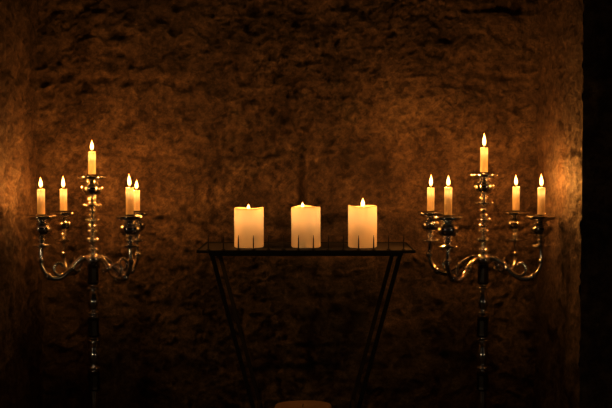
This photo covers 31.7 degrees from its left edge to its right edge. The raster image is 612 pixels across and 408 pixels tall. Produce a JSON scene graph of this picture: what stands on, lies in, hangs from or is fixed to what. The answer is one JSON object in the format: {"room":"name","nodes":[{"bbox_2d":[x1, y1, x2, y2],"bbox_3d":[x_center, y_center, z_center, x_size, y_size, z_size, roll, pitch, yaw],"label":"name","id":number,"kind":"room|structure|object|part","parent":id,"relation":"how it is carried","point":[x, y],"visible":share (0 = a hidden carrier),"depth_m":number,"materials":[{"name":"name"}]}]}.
{"room":"candlelit stone chamber","nodes":[
{"label":"candlelit stone chamber","id":0,"kind":"room"},
{"bbox_2d":[0,0,45,407],"bbox_3d":[-0.832,-0.273,3.086,0.047,2.300,0.590,0,3,0],"label":"wall","id":1,"kind":"structure","parent":0,"point":[22,310],"depth_m":3.12,"materials":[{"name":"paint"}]},
{"bbox_2d":[34,0,540,407],"bbox_3d":[-0.056,-0.285,3.351,1.608,2.300,0.045,0,3,0],"label":"wall","id":2,"kind":"structure","parent":0,"point":[209,109],"depth_m":3.36,"materials":[{"name":"stone"}]},
{"bbox_2d":[533,0,583,407],"bbox_3d":[0.719,-0.273,3.086,0.037,2.300,0.590,0,3,0],"label":"wall","id":3,"kind":"structure","parent":0,"point":[559,118],"depth_m":3.05,"materials":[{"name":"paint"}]},
{"bbox_2d":[579,0,611,407],"bbox_3d":[1.366,-0.259,2.788,1.300,2.300,0.042,0,3,0],"label":"wall","id":4,"kind":"structure","parent":0,"point":[596,226],"depth_m":2.80,"materials":[{"name":"stone"}]},
{"label":"floor","id":5,"kind":"structure","parent":0,"visible":0},
{"bbox_2d":[26,174,149,407],"bbox_3d":[-0.615,0.395,3.123,0.339,0.962,0.302,0,3,0],"label":"candelabra","id":6,"kind":"object","parent":5,"relation":"on","point":[134,224],"visible":0.99,"depth_m":3.10,"materials":[{"name":"silver metal"}]},
{"bbox_2d":[37,189,44,213],"bbox_3d":[-0.742,-0.021,3.022,0.022,0.110,0.021,0,3,0],"label":"taper candle","id":7,"kind":"object","parent":6,"relation":"on","point":[40,192],"visible":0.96,"depth_m":3.01,"materials":[{"name":"beige wax"}]},
{"bbox_2d":[26,214,55,248],"bbox_3d":[-0.742,0.077,3.027,0.082,0.098,0.082,-2,3,-32],"label":"candle cup","id":8,"kind":"object","parent":6,"relation":"on","point":[41,228],"depth_m":3.01,"materials":[{"name":"silver metal"}]},
{"bbox_3d":[-0.688,0.170,3.065,0.155,0.097,0.024,-2,3,-32],"label":"arm","id":9,"kind":"part","parent":6,"relation":"part of","materials":[{"name":"silver metal"}]},
{"bbox_2d":[49,210,76,242],"bbox_3d":[-0.722,0.068,3.217,0.082,0.098,0.082,-3,4,-44],"label":"candle cup","id":10,"kind":"object","parent":6,"relation":"on","point":[63,224],"depth_m":3.20,"materials":[{"name":"silver metal"}]},
{"bbox_2d":[60,186,66,210],"bbox_3d":[-0.722,-0.030,3.212,0.022,0.110,0.021,0,3,0],"label":"taper candle","id":11,"kind":"object","parent":6,"relation":"on","point":[63,192],"visible":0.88,"depth_m":3.20,"materials":[{"name":"beige wax"}]},
{"bbox_3d":[-0.676,0.165,3.174,0.024,0.097,0.159,-3,4,-44],"label":"arm","id":12,"kind":"part","parent":6,"relation":"part of","materials":[{"name":"silver metal"}]},
{"bbox_2d":[88,152,95,173],"bbox_3d":[-0.614,-0.132,3.097,0.022,0.105,0.021,0,3,0],"label":"taper candle","id":13,"kind":"object","parent":6,"relation":"on","point":[91,155],"visible":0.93,"depth_m":3.09,"materials":[{"name":"beige wax"}]},
{"bbox_2d":[78,174,105,207],"bbox_3d":[-0.614,-0.036,3.102,0.082,0.098,0.082,0,3,0],"label":"candle cup","id":14,"kind":"object","parent":6,"relation":"on","point":[92,188],"depth_m":3.08,"materials":[{"name":"silver metal"}]},
{"bbox_3d":[-0.614,0.093,3.108,0.051,0.167,0.051,0,3,0],"label":"stem","id":15,"kind":"part","parent":6,"relation":"part of","materials":[{"name":"silver metal"}]},
{"bbox_3d":[-0.614,0.488,3.126,0.037,0.535,0.037,0,3,0],"label":"stem","id":16,"kind":"part","parent":6,"relation":"part of","materials":[{"name":"silver metal"}]},
{"bbox_3d":[-0.544,0.170,3.059,0.156,0.097,0.024,2,3,36],"label":"arm","id":17,"kind":"part","parent":6,"relation":"part of","materials":[{"name":"silver metal"}]},
{"bbox_3d":[-0.551,0.165,3.171,0.157,0.097,0.024,-3,4,-44],"label":"arm","id":18,"kind":"part","parent":6,"relation":"part of","materials":[{"name":"silver metal"}]},
{"bbox_2d":[115,214,143,248],"bbox_3d":[-0.492,0.078,3.017,0.082,0.098,0.082,2,3,36],"label":"candle cup","id":19,"kind":"object","parent":6,"relation":"on","point":[129,229],"depth_m":3.00,"materials":[{"name":"silver metal"}]},
{"bbox_2d":[126,185,133,214],"bbox_3d":[-0.492,-0.025,3.012,0.022,0.120,0.021,0,3,0],"label":"taper candle","id":20,"kind":"object","parent":6,"relation":"on","point":[129,191],"visible":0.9,"depth_m":3.00,"materials":[{"name":"beige wax"}]},
{"bbox_2d":[123,210,149,242],"bbox_3d":[-0.504,0.069,3.212,0.082,0.098,0.082,-3,4,-44],"label":"candle cup","id":21,"kind":"object","parent":6,"relation":"on","point":[142,223],"depth_m":3.19,"materials":[{"name":"silver metal"}]},
{"bbox_2d":[134,187,139,210],"bbox_3d":[-0.504,-0.024,3.207,0.021,0.099,0.022,0,3,0],"label":"taper candle","id":22,"kind":"object","parent":6,"relation":"on","point":[136,192],"visible":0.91,"depth_m":3.20,"materials":[{"name":"beige wax"}]},
{"bbox_2d":[274,400,331,407],"bbox_3d":[-0.007,0.699,2.736,0.147,0.390,0.145,0,3,0],"label":"candle","id":23,"kind":"object","parent":5,"relation":"on","point":[304,403],"visible":1,"depth_m":2.75,"materials":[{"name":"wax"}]},
{"bbox_2d":[197,235,414,407],"bbox_3d":[0.000,0.478,3.160,0.610,0.792,0.300,0,3,0],"label":"table","id":24,"kind":"object","parent":5,"relation":"on","point":[219,249],"visible":0.98,"depth_m":3.05,"materials":[{"name":"black metal"}]},
{"bbox_3d":[-0.169,0.502,3.057,0.205,0.730,0.010,0,3,0],"label":"leg","id":25,"kind":"part","parent":24,"relation":"part of","materials":[{"name":"black metal"}]},
{"bbox_3d":[-0.169,0.492,3.266,0.205,0.730,0.010,0,3,0],"label":"leg","id":26,"kind":"part","parent":24,"relation":"part of","materials":[{"name":"black metal"}]},
{"bbox_2d":[234,207,263,247],"bbox_3d":[-0.166,0.062,3.136,0.086,0.126,0.084,0,3,0],"label":"pillar candle","id":27,"kind":"object","parent":24,"relation":"on","point":[248,222],"visible":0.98,"depth_m":3.10,"materials":[{"name":"beige wax"}]},
{"bbox_2d":[291,205,320,247],"bbox_3d":[0.000,0.059,3.136,0.086,0.132,0.084,0,3,0],"label":"pillar candle","id":28,"kind":"object","parent":24,"relation":"on","point":[305,219],"visible":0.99,"depth_m":3.10,"materials":[{"name":"beige wax"}]},
{"bbox_2d":[197,242,414,252],"bbox_3d":[0.000,0.126,3.144,0.610,0.009,0.276,0,3,0],"label":"tabletop","id":29,"kind":"object","parent":24,"relation":"on","point":[208,247],"depth_m":3.06,"materials":[{"name":"black metal"}]},
{"bbox_2d":[348,205,376,247],"bbox_3d":[0.164,0.053,3.135,0.084,0.144,0.086,0,3,0],"label":"pillar candle","id":30,"kind":"object","parent":24,"relation":"on","point":[362,220],"visible":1,"depth_m":3.10,"materials":[{"name":"beige wax"}]},
{"bbox_3d":[0.169,0.492,3.266,0.205,0.730,0.010,0,3,0],"label":"leg","id":31,"kind":"part","parent":24,"relation":"part of","materials":[{"name":"black metal"}]},
{"bbox_3d":[0.169,0.502,3.057,0.205,0.730,0.010,0,3,0],"label":"leg","id":32,"kind":"part","parent":24,"relation":"part of","materials":[{"name":"black metal"}]},
{"bbox_2d":[417,172,555,407],"bbox_3d":[0.513,0.392,3.126,0.347,0.968,0.303,0,3,-6],"label":"candelabra","id":33,"kind":"object","parent":5,"relation":"on","point":[483,186],"visible":1,"depth_m":3.10,"materials":[{"name":"silver metal"}]},
{"bbox_2d":[427,186,433,210],"bbox_3d":[0.370,-0.032,3.202,0.022,0.115,0.021,0,3,0],"label":"taper candle","id":34,"kind":"object","parent":33,"relation":"on","point":[430,191],"visible":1,"depth_m":3.19,"materials":[{"name":"beige wax"}]},
{"bbox_2d":[417,210,443,242],"bbox_3d":[0.370,0.069,3.207,0.082,0.098,0.082,2,3,35],"label":"candle cup","id":35,"kind":"object","parent":33,"relation":"on","point":[430,225],"depth_m":3.19,"materials":[{"name":"silver metal"}]},
{"bbox_2d":[444,184,451,214],"bbox_3d":[0.393,-0.022,2.982,0.022,0.116,0.021,0,3,0],"label":"taper candle","id":36,"kind":"object","parent":33,"relation":"on","point":[447,190],"visible":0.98,"depth_m":2.97,"materials":[{"name":"beige wax"}]},
{"bbox_2d":[434,215,462,249],"bbox_3d":[0.393,0.079,2.987,0.082,0.098,0.082,3,4,44],"label":"candle cup","id":37,"kind":"object","parent":33,"relation":"on","point":[447,229],"depth_m":2.97,"materials":[{"name":"silver metal"}]},
{"bbox_3d":[0.431,0.165,3.168,0.178,0.097,0.024,2,3,35],"label":"arm","id":38,"kind":"part","parent":33,"relation":"part of","materials":[{"name":"silver metal"}]},
{"bbox_3d":[0.444,0.171,3.043,0.024,0.097,0.173,3,4,44],"label":"arm","id":39,"kind":"part","parent":33,"relation":"part of","materials":[{"name":"silver metal"}]},
{"bbox_3d":[0.511,0.488,3.126,0.037,0.535,0.037,0,3,0],"label":"stem","id":40,"kind":"part","parent":33,"relation":"part of","materials":[{"name":"silver metal"}]},
{"bbox_2d":[480,145,487,171],"bbox_3d":[0.511,-0.145,3.096,0.022,0.119,0.021,0,3,0],"label":"taper candle","id":41,"kind":"object","parent":33,"relation":"on","point":[483,151],"visible":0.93,"depth_m":3.09,"materials":[{"name":"beige wax"}]},
{"bbox_3d":[0.511,0.093,3.108,0.051,0.167,0.051,0,3,0],"label":"stem","id":42,"kind":"part","parent":33,"relation":"part of","materials":[{"name":"silver metal"}]},
{"bbox_2d":[470,172,497,205],"bbox_3d":[0.511,-0.043,3.101,0.082,0.098,0.082,0,3,0],"label":"candle cup","id":43,"kind":"object","parent":33,"relation":"on","point":[483,186],"depth_m":3.08,"materials":[{"name":"silver metal"}]},
{"bbox_3d":[0.577,0.164,3.182,0.024,0.097,0.176,2,4,43],"label":"arm","id":44,"kind":"part","parent":33,"relation":"part of","materials":[{"name":"silver metal"}]},
{"bbox_2d":[512,184,519,209],"bbox_3d":[0.628,-0.032,3.227,0.022,0.113,0.021,0,3,0],"label":"taper candle","id":45,"kind":"object","parent":33,"relation":"on","point":[515,190],"visible":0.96,"depth_m":3.22,"materials":[{"name":"beige wax"}]},
{"bbox_2d":[502,210,529,242],"bbox_3d":[0.628,0.068,3.232,0.082,0.098,0.082,2,4,43],"label":"candle cup","id":46,"kind":"object","parent":33,"relation":"on","point":[515,223],"depth_m":3.21,"materials":[{"name":"silver metal"}]},
{"bbox_3d":[0.594,0.170,3.060,0.176,0.097,0.024,2,3,32],"label":"arm","id":47,"kind":"part","parent":33,"relation":"part of","materials":[{"name":"silver metal"}]},
{"bbox_2d":[537,185,544,214],"bbox_3d":[0.657,-0.025,3.012,0.021,0.120,0.022,0,3,0],"label":"taper candle","id":48,"kind":"object","parent":33,"relation":"on","point":[541,191],"visible":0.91,"depth_m":3.00,"materials":[{"name":"beige wax"}]},
{"bbox_2d":[527,214,555,248],"bbox_3d":[0.657,0.078,3.017,0.082,0.098,0.082,2,3,32],"label":"candle cup","id":49,"kind":"object","parent":33,"relation":"on","point":[541,229],"depth_m":3.00,"materials":[{"name":"silver metal"}]}
]}

